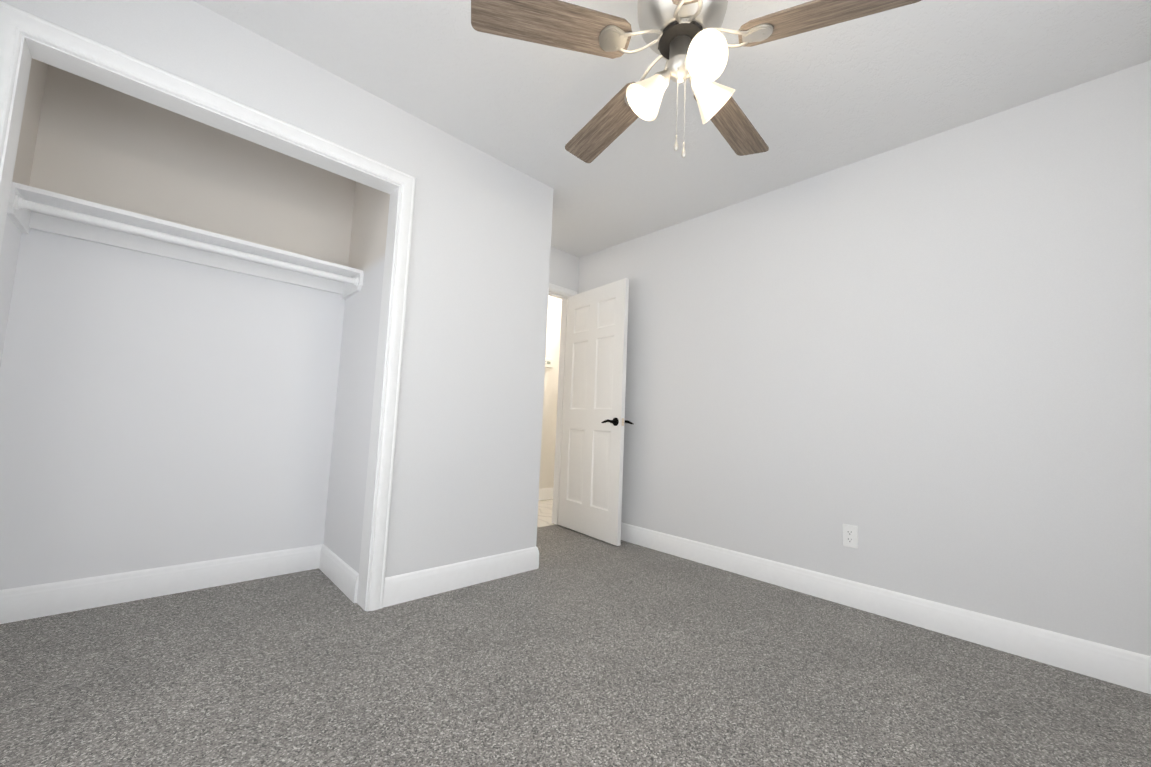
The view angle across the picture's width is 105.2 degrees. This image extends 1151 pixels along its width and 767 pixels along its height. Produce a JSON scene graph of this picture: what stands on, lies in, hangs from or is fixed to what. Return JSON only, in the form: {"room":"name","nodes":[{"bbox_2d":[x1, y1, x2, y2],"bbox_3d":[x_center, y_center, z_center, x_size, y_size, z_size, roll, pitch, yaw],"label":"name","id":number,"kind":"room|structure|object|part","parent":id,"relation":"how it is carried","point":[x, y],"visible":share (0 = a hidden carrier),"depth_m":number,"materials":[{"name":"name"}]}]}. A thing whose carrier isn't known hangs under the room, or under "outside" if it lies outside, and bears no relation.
{"room":"empty bedroom","nodes":[
{"label":"empty bedroom","id":0,"kind":"room"},
{"bbox_2d":[0,0,19,8],"bbox_3d":[-1.861,-0.281,1.314,0.093,2.440,0.115,7,-7,-43],"label":"wall","id":1,"kind":"structure","parent":0,"point":[14,3],"depth_m":1.38,"materials":[{"name":"white paint"}]},
{"bbox_2d":[0,58,47,367],"bbox_3d":[-2.179,-0.276,1.530,0.161,2.440,0.865,7,-7,-43],"label":"wall","id":2,"kind":"structure","parent":0,"point":[9,253],"depth_m":1.77,"materials":[{"name":"white paint"}]},
{"bbox_2d":[19,0,553,577],"bbox_3d":[-1.032,-0.177,2.100,2.202,2.440,0.115,7,-7,-43],"label":"wall","id":3,"kind":"structure","parent":0,"point":[466,473],"depth_m":2.33,"materials":[{"name":"white paint"}]},
{"bbox_2d":[0,35,399,610],"bbox_3d":[-1.393,-0.032,1.749,1.225,2.060,0.117,7,-7,-43],"label":"door frame","id":4,"kind":"structure","parent":3,"relation":"attached to","point":[30,48],"depth_m":1.82,"materials":[{"name":"paint"}]},
{"bbox_2d":[0,1,415,610],"bbox_3d":[-1.345,-0.061,1.701,1.333,2.114,0.022,7,-7,-43],"label":"trim","id":5,"kind":"structure","parent":3,"relation":"attached to","point":[16,23],"depth_m":1.93,"materials":[{"name":"paint"}]},
{"bbox_2d":[383,546,538,607],"bbox_3d":[-0.569,1.029,2.395,0.938,0.131,0.015,7,-7,-43],"label":"baseboard","id":6,"kind":"structure","parent":3,"relation":"attached to","point":[401,588],"depth_m":2.33,"materials":[{"name":"paint"}]},
{"bbox_2d":[0,64,573,589],"bbox_3d":[-1.241,-0.112,2.934,3.149,2.440,0.115,7,-7,-43],"label":"wall","id":7,"kind":"structure","parent":0,"point":[156,411],"depth_m":2.13,"materials":[{"name":"white paint"}]},
{"bbox_2d":[0,544,358,623],"bbox_3d":[-1.716,0.938,1.913,1.255,0.131,0.635,7,-7,-43],"label":"baseboard","id":8,"kind":"structure","parent":7,"relation":"attached to","point":[32,601],"depth_m":2.10,"materials":[{"name":"paint"}]},
{"bbox_2d":[7,182,363,298],"bbox_3d":[-1.761,-0.637,2.170,1.255,0.114,0.310,7,-7,-43],"label":"closet shelf","id":9,"kind":"object","parent":7,"relation":"attached to","point":[33,208],"visible":0.96,"depth_m":2.04,"materials":[{"name":"paint"}]},
{"bbox_2d":[548,283,576,524],"bbox_3d":[-0.400,0.163,3.724,0.886,2.102,0.159,7,-7,-43],"label":"door frame","id":10,"kind":"structure","parent":7,"relation":"attached to","point":[563,297],"depth_m":3.98,"materials":[{"name":"paint"}]},
{"bbox_2d":[323,182,389,573],"bbox_3d":[-1.172,-0.149,2.484,0.115,2.440,0.635,7,-7,-43],"label":"wall","id":11,"kind":"structure","parent":0,"point":[342,540],"depth_m":2.41,"materials":[{"name":"white paint"}]},
{"bbox_2d":[537,499,555,527],"bbox_3d":[-0.578,1.285,4.254,4.330,0.046,1.105,7,-7,-43],"label":"floor","id":12,"kind":"structure","parent":0,"point":[545,507],"depth_m":4.34,"materials":[{"name":"wood"}]},
{"bbox_2d":[539,295,561,488],"bbox_3d":[-0.867,0.061,4.721,4.100,2.440,0.115,7,-7,-43],"label":"wall","id":13,"kind":"structure","parent":0,"point":[548,438],"depth_m":5.19,"materials":[{"name":"beige paint"}]},
{"bbox_2d":[538,488,552,500],"bbox_3d":[-0.871,1.207,4.573,4.100,0.131,0.015,7,-7,-43],"label":"baseboard","id":14,"kind":"structure","parent":13,"relation":"attached to","point":[545,493],"depth_m":5.07,"materials":[{"name":"paint"}]},
{"bbox_2d":[545,358,552,367],"bbox_3d":[-0.321,-0.240,5.155,0.145,0.100,0.030,7,-7,-43],"label":"thermostat","id":15,"kind":"object","parent":13,"relation":"attached to","point":[548,363],"visible":0.73,"depth_m":5.15,"materials":[{"name":"white plastic"}]},
{"bbox_2d":[0,525,1150,766],"bbox_3d":[0.009,1.063,1.478,3.495,0.050,3.735,7,-7,-43],"label":"floor carpet","id":16,"kind":"object","parent":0,"point":[578,649],"visible":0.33,"depth_m":1.53,"materials":[{"name":"grey carpet"}]},
{"bbox_2d":[573,256,579,293],"bbox_3d":[-0.077,0.034,4.037,0.070,2.440,0.115,7,-7,-43],"label":"wall","id":17,"kind":"structure","parent":0,"point":[576,274],"depth_m":4.09,"materials":[{"name":"white paint"}]},
{"bbox_2d":[558,278,633,545],"bbox_3d":[0.142,0.205,3.616,0.147,2.020,0.814,6,-6,-37],"label":"door","id":18,"kind":"structure","parent":17,"relation":"in","point":[594,421],"depth_m":3.57,"materials":[{"name":"white paint"}]},
{"bbox_2d":[193,0,1150,257],"bbox_3d":[0.426,-1.334,2.753,5.410,0.100,4.840,7,-7,-43],"label":"ceiling","id":19,"kind":"structure","parent":0,"point":[816,102],"depth_m":1.96,"materials":[{"name":"white paint"}]},
{"bbox_2d":[471,0,920,162],"bbox_3d":[0.355,-1.043,1.453,1.255,0.711,1.282,7,-7,-43],"label":"fan","id":20,"kind":"object","parent":19,"relation":"hanging from","point":[685,39],"visible":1,"depth_m":1.36,"materials":[{"name":"brown wood"}]},
{"bbox_3d":[-0.067,-1.088,1.331,0.485,0.006,0.140,4,-17,-12],"label":"blade","id":21,"kind":"part","parent":20,"relation":"part of","materials":[{"name":"brown wood"}]},
{"bbox_3d":[0.127,-1.040,1.780,0.140,0.006,0.485,19,-13,-28],"label":"blade","id":22,"kind":"part","parent":20,"relation":"part of","materials":[{"name":"brown wood"}]},
{"bbox_3d":[0.117,-1.069,1.369,0.086,0.010,0.080,4,-17,-12],"label":"iron plate","id":23,"kind":"part","parent":20,"relation":"part of","materials":[{"name":"silver metal"}]},
{"bbox_3d":[0.212,-1.088,1.394,0.143,0.066,0.079,4,-5,-12],"label":"iron arm","id":24,"kind":"part","parent":20,"relation":"part of"},
{"bbox_3d":[0.219,-0.926,1.413,0.124,0.134,0.125,7,-7,-43],"label":"lamp shade","id":25,"kind":"part","parent":20,"relation":"part of","materials":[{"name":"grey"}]},
{"bbox_3d":[0.245,-0.940,1.414,0.053,0.068,0.053,7,-7,-43],"label":"bulb","id":26,"kind":"part","parent":20,"relation":"part of","materials":[{"name":"white glass"}]},
{"bbox_3d":[0.273,-1.073,1.535,0.079,0.066,0.143,5,-6,-30],"label":"iron arm","id":27,"kind":"part","parent":20,"relation":"part of"},
{"bbox_3d":[0.329,-1.092,1.292,0.079,0.066,0.143,2,-5,6],"label":"iron arm","id":28,"kind":"part","parent":20,"relation":"part of"},
{"bbox_3d":[0.320,-1.075,1.193,0.080,0.010,0.086,-10,-6,4],"label":"iron plate","id":29,"kind":"part","parent":20,"relation":"part of","materials":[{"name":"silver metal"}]},
{"bbox_3d":[0.366,-0.965,1.309,0.050,0.058,0.067,7,-7,-43],"label":"bulb","id":30,"kind":"part","parent":20,"relation":"part of","materials":[{"name":"white glass"}]},
{"bbox_3d":[0.364,-0.950,1.283,0.120,0.131,0.134,7,-7,-43],"label":"lamp shade","id":31,"kind":"part","parent":20,"relation":"part of","materials":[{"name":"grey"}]},
{"bbox_3d":[0.457,-0.923,1.430,0.133,0.134,0.121,7,-7,-43],"label":"lamp shade","id":32,"kind":"part","parent":20,"relation":"part of","materials":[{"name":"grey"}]},
{"label":"blade","id":33,"kind":"part","parent":20,"relation":"part of","materials":[{"name":"brown wood"}]},
{"bbox_3d":[0.461,-1.080,1.371,0.143,0.066,0.079,0,-5,23],"label":"iron arm","id":34,"kind":"part","parent":20,"relation":"part of"},
{"bbox_3d":[0.615,-1.024,1.732,0.140,0.006,0.485,14,4,42],"label":"blade","id":35,"kind":"part","parent":20,"relation":"part of","materials":[{"name":"brown wood"}]},
{"bbox_3d":[0.550,-1.054,1.331,0.086,0.010,0.080,0,7,23],"label":"iron plate","id":36,"kind":"part","parent":20,"relation":"part of","materials":[{"name":"silver metal"}]},
{"label":"blade","id":37,"kind":"part","parent":20,"relation":"part of","materials":[{"name":"brown wood"}]},
{"bbox_2d":[578,60,1150,655],"bbox_3d":[1.260,-0.021,2.768,0.115,2.440,3.800,7,-7,-43],"label":"wall","id":38,"kind":"structure","parent":0,"point":[924,364],"depth_m":2.17,"materials":[{"name":"white paint"}]},
{"bbox_2d":[842,524,857,548],"bbox_3d":[1.465,0.815,2.350,0.009,0.117,0.072,7,-7,-43],"label":"electrical outlet","id":39,"kind":"object","parent":38,"relation":"attached to","point":[850,535],"visible":1,"depth_m":2.35,"materials":[{"name":"white plastic"}]},
{"bbox_2d":[621,522,1150,693],"bbox_3d":[1.161,1.122,2.619,0.025,0.131,3.570,7,-7,-43],"label":"baseboard","id":40,"kind":"structure","parent":38,"relation":"attached to","point":[1121,667],"depth_m":2.07,"materials":[{"name":"paint"}]}
]}

